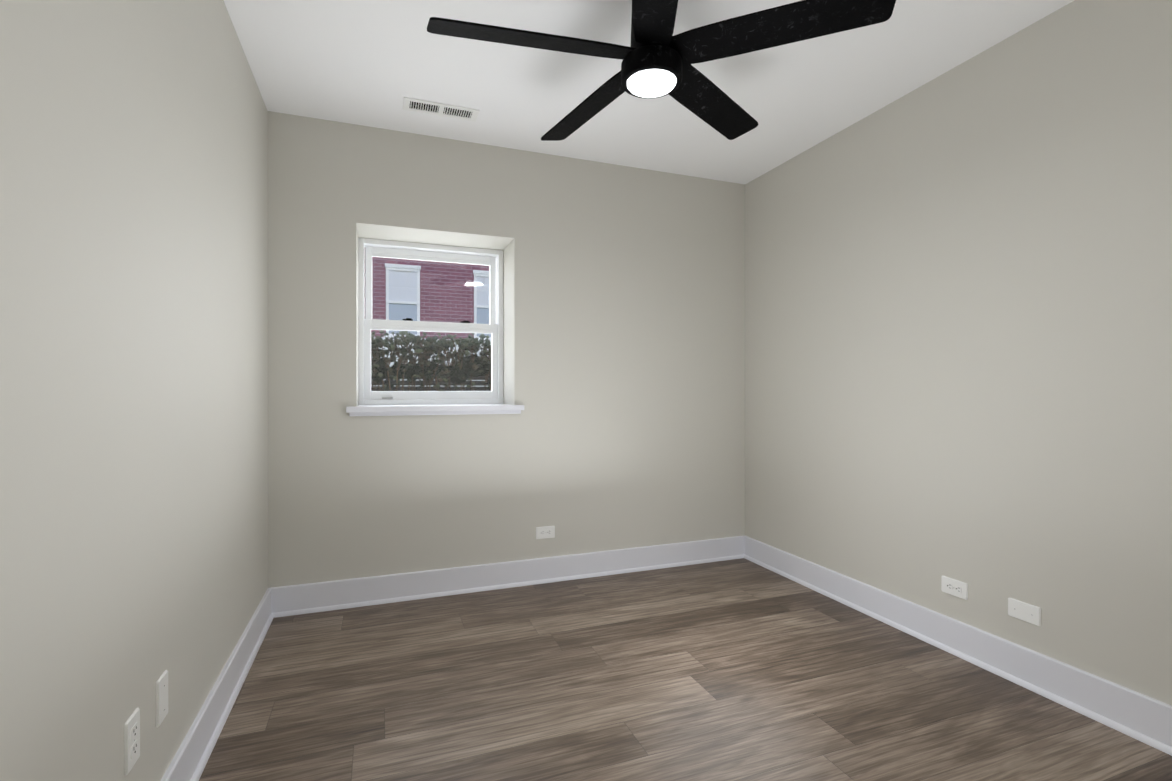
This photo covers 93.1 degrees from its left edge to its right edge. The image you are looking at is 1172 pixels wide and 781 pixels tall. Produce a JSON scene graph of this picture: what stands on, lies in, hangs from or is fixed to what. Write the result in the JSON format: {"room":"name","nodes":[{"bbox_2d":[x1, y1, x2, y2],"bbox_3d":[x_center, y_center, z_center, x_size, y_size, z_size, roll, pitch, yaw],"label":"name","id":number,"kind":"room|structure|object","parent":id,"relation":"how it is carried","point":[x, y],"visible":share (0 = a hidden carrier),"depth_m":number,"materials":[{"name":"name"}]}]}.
{"room":"empty bedroom","nodes":[
{"label":"empty bedroom","id":0,"kind":"room"},
{"bbox_2d":[0,0,267,780],"bbox_3d":[-1.002,-0.128,0.930,0.200,2.500,4.600,0,0,-20],"label":"wall","id":1,"kind":"structure","parent":0,"point":[133,350],"depth_m":1.20,"materials":[{"name":"paint"}]},
{"bbox_2d":[124,708,139,775],"bbox_3d":[-1.002,0.775,1.229,0.008,0.114,0.070,0,0,-20],"label":"outlet","id":2,"kind":"object","parent":1,"relation":"attached to","point":[132,740],"visible":1,"depth_m":1.22,"materials":[{"name":"white plastic"}]},
{"bbox_2d":[156,670,167,727],"bbox_3d":[-1.066,0.774,1.398,0.007,0.114,0.070,0,0,-20],"label":"wall plate","id":3,"kind":"object","parent":1,"relation":"attached to","point":[162,697],"visible":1,"depth_m":1.39,"materials":[{"name":"white plastic"}]},
{"bbox_2d":[161,588,273,780],"bbox_3d":[-0.861,1.052,0.879,0.028,0.142,4.000,0,0,-20],"label":"baseboard","id":4,"kind":"structure","parent":1,"relation":"attached to","point":[189,761],"depth_m":1.84,"materials":[{"name":"white wood"}]},
{"bbox_2d":[268,111,744,587],"bbox_3d":[-0.322,-0.133,3.425,2.820,2.500,0.400,0,0,-20],"label":"wall","id":5,"kind":"structure","parent":0,"point":[624,335],"depth_m":3.20,"materials":[{"name":"paint"}]},
{"bbox_2d":[346,238,523,415],"bbox_3d":[-0.864,-0.370,3.200,0.933,1.005,0.442,0,0,-20],"label":"window","id":6,"kind":"structure","parent":5,"relation":"in","point":[393,403],"depth_m":3.29,"materials":[{"name":"white plastic"}]},
{"bbox_2d":[270,535,744,617],"bbox_3d":[-0.247,1.046,3.227,2.820,0.142,0.028,0,0,-20],"label":"baseboard","id":7,"kind":"structure","parent":5,"relation":"attached to","point":[298,599],"depth_m":3.12,"materials":[{"name":"white wood"}]},
{"bbox_2d":[536,526,554,538],"bbox_3d":[-0.237,0.829,3.242,0.114,0.070,0.008,0,0,-20],"label":"outlet","id":8,"kind":"object","parent":5,"relation":"attached to","point":[544,532],"visible":1,"depth_m":3.24,"materials":[{"name":"white plastic"}]},
{"bbox_2d":[224,0,1073,183],"bbox_3d":[0.412,-1.439,1.455,3.220,0.120,4.600,0,0,-20],"label":"ceiling","id":9,"kind":"structure","parent":0,"point":[371,63],"depth_m":2.40,"materials":[{"name":"paint"}]},
{"bbox_2d":[403,97,479,121],"bbox_3d":[-0.711,-1.378,2.725,0.355,0.007,0.118,0,0,-20],"label":"ceiling vent","id":10,"kind":"object","parent":9,"relation":"in","point":[438,109],"visible":1,"depth_m":2.72,"materials":[{"name":"white metal"}]},
{"bbox_2d":[427,0,895,140],"bbox_3d":[0.183,-1.193,1.863,1.367,0.372,1.380,0,0,-20],"label":"fan","id":11,"kind":"object","parent":9,"relation":"hanging from","point":[657,58],"visible":1,"depth_m":1.76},
{"bbox_2d":[199,558,1171,780],"bbox_3d":[0.412,1.181,1.461,3.220,0.120,4.600,0,0,-20],"label":"floor","id":12,"kind":"structure","parent":0,"point":[742,669],"depth_m":2.02,"materials":[{"name":"brown wood"}]},
{"bbox_2d":[745,0,1171,705],"bbox_3d":[1.827,-0.130,1.986,0.200,2.500,4.600,0,0,-20],"label":"wall","id":13,"kind":"structure","parent":0,"point":[959,322],"depth_m":2.22,"materials":[{"name":"paint"}]},
{"bbox_2d":[941,576,967,599],"bbox_3d":[1.573,0.842,2.373,0.008,0.070,0.114,0,0,-20],"label":"outlet","id":14,"kind":"object","parent":13,"relation":"attached to","point":[954,587],"visible":1,"depth_m":2.37,"materials":[{"name":"white plastic"}]},
{"bbox_2d":[744,536,1171,755],"bbox_3d":[1.755,1.049,1.855,0.028,0.142,4.000,0,0,-20],"label":"baseboard","id":15,"kind":"structure","parent":13,"relation":"attached to","point":[1145,719],"depth_m":2.20,"materials":[{"name":"white wood"}]},
{"bbox_2d":[1008,598,1040,625],"bbox_3d":[1.669,0.843,2.116,0.007,0.070,0.114,0,0,-20],"label":"wall plate","id":16,"kind":"object","parent":13,"relation":"attached to","point":[1024,611],"visible":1,"depth_m":2.11,"materials":[{"name":"white plastic"}]},
{"label":"outside","id":17,"kind":"structure","parent":0,"visible":0},
{"bbox_3d":[-1.868,0.704,9.256,20.000,1.000,11.598,0,0,-20],"label":"lawn","id":18,"kind":"structure","parent":17,"visible":0},
{"bbox_2d":[364,247,490,386],"bbox_3d":[-2.841,-3.352,11.855,20.000,7.099,0.430,0,0,-20],"label":"building","id":19,"kind":"structure","parent":18,"relation":"on","point":[412,267],"depth_m":11.56,"materials":[{"name":"brick"}]},
{"bbox_2d":[371,375,489,390],"bbox_3d":[-1.275,-0.023,7.665,10.000,0.459,0.110,0,0,-20],"label":"fence","id":20,"kind":"object","parent":18,"relation":"on","point":[418,383],"depth_m":7.34,"materials":[{"name":"black"}]},
{"bbox_2d":[371,330,490,390],"bbox_3d":[-1.720,-0.261,6.584,5.127,0.889,0.729,0,0,-20],"label":"hedge","id":21,"kind":"object","parent":18,"relation":"on","point":[410,373],"depth_m":6.41,"materials":[{"name":"green plant"}]}
]}

